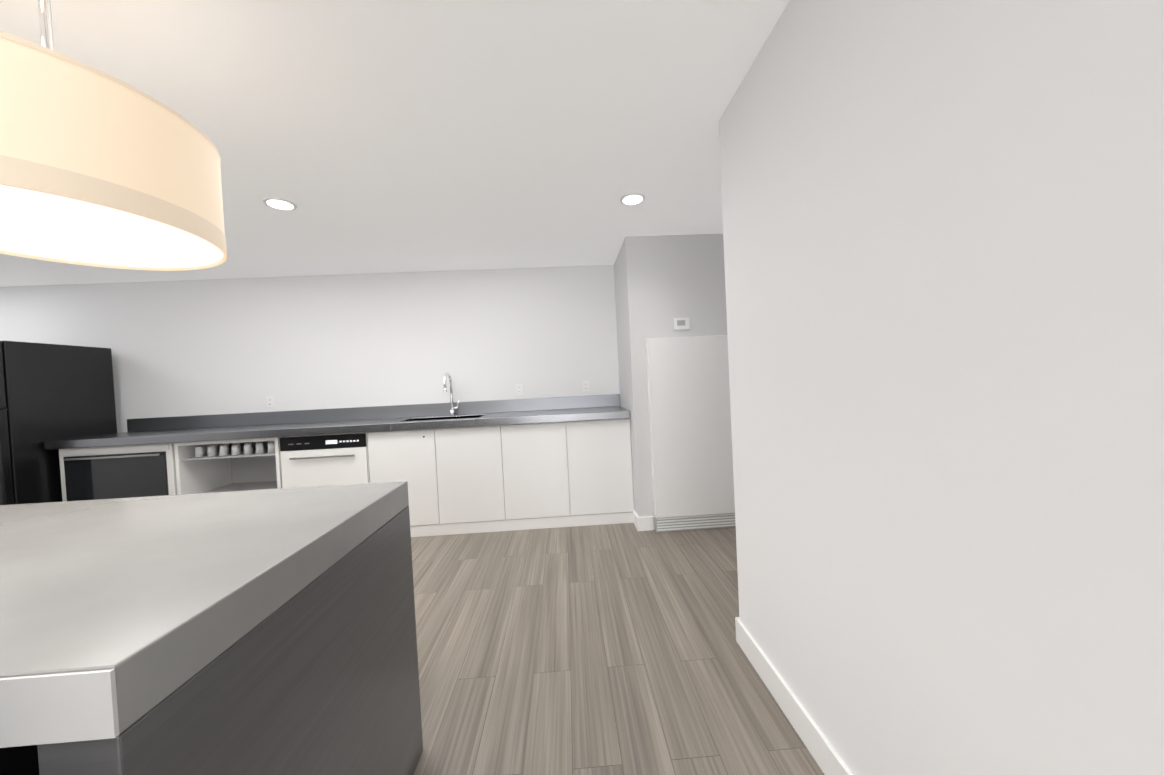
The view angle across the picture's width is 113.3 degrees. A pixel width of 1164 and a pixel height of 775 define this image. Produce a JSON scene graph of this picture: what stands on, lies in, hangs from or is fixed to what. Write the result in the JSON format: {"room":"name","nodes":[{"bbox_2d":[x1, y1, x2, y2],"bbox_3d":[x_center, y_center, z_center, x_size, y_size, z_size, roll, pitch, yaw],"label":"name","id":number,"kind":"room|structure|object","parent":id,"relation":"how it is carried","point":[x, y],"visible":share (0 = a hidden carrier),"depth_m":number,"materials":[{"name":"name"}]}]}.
{"room":"kitchen","nodes":[
{"label":"kitchen","id":0,"kind":"room"},
{"bbox_2d":[0,265,619,432],"bbox_3d":[-3.200,0.142,4.024,7.210,2.550,0.150,-3,1,-3],"label":"wall","id":1,"kind":"structure","parent":0,"point":[214,346],"depth_m":3.97,"materials":[{"name":"white paint"}]},
{"bbox_2d":[266,396,273,407],"bbox_3d":[-3.211,0.149,3.943,0.072,0.116,0.008,-3,1,-3],"label":"electrical outlet","id":2,"kind":"object","parent":1,"relation":"attached to","point":[270,401],"visible":1,"depth_m":3.94,"materials":[{"name":"white plastic"}]},
{"bbox_2d":[515,384,522,394],"bbox_3d":[-0.666,0.022,4.055,0.072,0.116,0.008,-3,1,-3],"label":"electrical outlet","id":3,"kind":"object","parent":1,"relation":"attached to","point":[519,390],"visible":1,"depth_m":4.05,"materials":[{"name":"white plastic"}]},
{"bbox_2d":[582,381,589,391],"bbox_3d":[0.042,-0.014,4.086,0.072,0.116,0.008,-3,1,-3],"label":"electrical outlet","id":4,"kind":"object","parent":1,"relation":"attached to","point":[585,384],"visible":1,"depth_m":4.08,"materials":[{"name":"white plastic"}]},
{"bbox_2d":[0,0,789,286],"bbox_3d":[-2.357,-1.138,-0.764,8.600,0.100,9.850,-3,1,-3],"label":"ceiling","id":5,"kind":"structure","parent":0,"point":[378,136],"depth_m":1.72,"materials":[{"name":"white paint"}]},
{"bbox_2d":[0,0,226,270],"bbox_3d":[-1.447,-0.790,1.039,0.674,0.749,0.674,-3,1,-3],"label":"pendant lamp","id":6,"kind":"object","parent":5,"relation":"hanging from","point":[99,168],"visible":1,"depth_m":0.95,"materials":[{"name":"beige fabric"}]},
{"bbox_2d":[263,197,296,210],"bbox_3d":[-1.917,-1.163,2.434,0.170,0.011,0.170,-3,1,-3],"label":"recessed light","id":7,"kind":"object","parent":5,"relation":"in","point":[279,203],"visible":0.94,"depth_m":2.42,"materials":[{"name":"white"}]},
{"bbox_2d":[620,193,644,205],"bbox_3d":[0.344,-1.278,2.603,0.170,0.011,0.170,-3,1,-3],"label":"recessed light","id":8,"kind":"object","parent":5,"relation":"in","point":[630,199],"visible":1,"depth_m":2.59,"materials":[{"name":"white"}]},
{"bbox_2d":[411,523,823,774],"bbox_3d":[-2.227,1.508,-0.716,8.600,0.100,9.850,-3,1,-3],"label":"floor","id":9,"kind":"structure","parent":0,"point":[610,649],"depth_m":1.83,"materials":[{"name":"brown wood"}]},
{"bbox_2d":[0,745,38,774],"bbox_3d":[-0.955,0.824,0.580,0.448,1.093,0.588,-3,1,-3],"label":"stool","id":10,"kind":"object","parent":9,"relation":"on","point":[20,760],"depth_m":0.62,"materials":[{"name":"metal"}]},
{"bbox_2d":[0,341,116,504],"bbox_3d":[-4.971,0.577,3.369,0.775,1.880,0.835,-3,1,-3],"label":"fridge","id":11,"kind":"object","parent":9,"relation":"on","point":[50,392],"visible":0.56,"depth_m":3.27,"materials":[{"name":"black metal"}]},
{"bbox_2d":[59,443,176,501],"bbox_3d":[-4.048,0.986,3.587,0.935,0.964,0.575,-3,1,-3],"label":"oven","id":12,"kind":"object","parent":9,"relation":"on","point":[113,472],"visible":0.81,"depth_m":3.32,"materials":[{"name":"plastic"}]},
{"bbox_2d":[0,481,422,774],"bbox_3d":[-2.806,0.888,0.848,4.437,1.137,0.914,-3,1,-3],"label":"kitchen island","id":13,"kind":"object","parent":9,"relation":"on","point":[263,632],"visible":1,"depth_m":0.77,"materials":[{"name":"grey stone"}]},
{"bbox_2d":[174,437,282,494],"bbox_3d":[-3.123,0.939,3.648,0.880,0.964,0.535,-3,1,-3],"label":"glass rack","id":14,"kind":"object","parent":9,"relation":"on","point":[226,465],"visible":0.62,"depth_m":3.58,"materials":[{"name":"white plastic"}]},
{"bbox_2d":[280,432,369,487],"bbox_3d":[-2.289,0.898,3.662,0.750,0.964,0.580,-3,1,-3],"label":"dishwasher","id":15,"kind":"object","parent":9,"relation":"on","point":[323,460],"visible":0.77,"depth_m":3.40,"materials":[{"name":"white plastic"}]},
{"bbox_2d":[44,372,633,536],"bbox_3d":[-2.059,0.626,3.681,5.007,1.484,0.647,-3,1,-3],"label":"kitchen cabinet","id":16,"kind":"object","parent":9,"relation":"on","point":[500,465],"depth_m":3.47,"materials":[{"name":"white wood"}]},
{"bbox_2d":[645,335,735,531],"bbox_3d":[0.944,0.397,3.304,0.710,1.660,0.082,-3,1,-3],"label":"tall cabinet","id":17,"kind":"object","parent":9,"relation":"on","point":[689,406],"visible":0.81,"depth_m":3.26,"materials":[{"name":"white wood"}]},
{"bbox_2d":[614,234,726,529],"bbox_3d":[1.108,-0.067,3.818,1.390,2.550,0.940,-3,1,-3],"label":"wall","id":18,"kind":"structure","parent":0,"point":[662,282],"depth_m":3.33,"materials":[{"name":"grey paint"}]},
{"bbox_2d":[633,510,653,530],"bbox_3d":[0.533,1.180,3.729,0.141,0.120,0.806,-3,1,-3],"label":"baseboard","id":19,"kind":"structure","parent":18,"relation":"attached to","point":[643,523],"depth_m":3.33,"materials":[{"name":"white wood"}]},
{"bbox_2d":[673,318,689,329],"bbox_3d":[0.861,-0.551,3.316,0.140,0.100,0.022,-3,1,-3],"label":"thermostat","id":20,"kind":"object","parent":18,"relation":"attached to","point":[681,323],"visible":1,"depth_m":3.31,"materials":[{"name":"white plastic"}]},
{"bbox_2d":[718,0,1163,774],"bbox_3d":[1.470,0.019,-1.801,1.170,2.550,7.400,-3,1,-3],"label":"wall","id":21,"kind":"structure","parent":0,"point":[944,256],"depth_m":0.79,"materials":[{"name":"white paint"}]},
{"bbox_2d":[735,617,852,774],"bbox_3d":[0.937,1.262,-1.796,0.016,0.120,7.416,-3,1,-3],"label":"baseboard","id":22,"kind":"structure","parent":21,"relation":"attached to","point":[823,752],"depth_m":1.41,"materials":[{"name":"white wood"}]}
]}

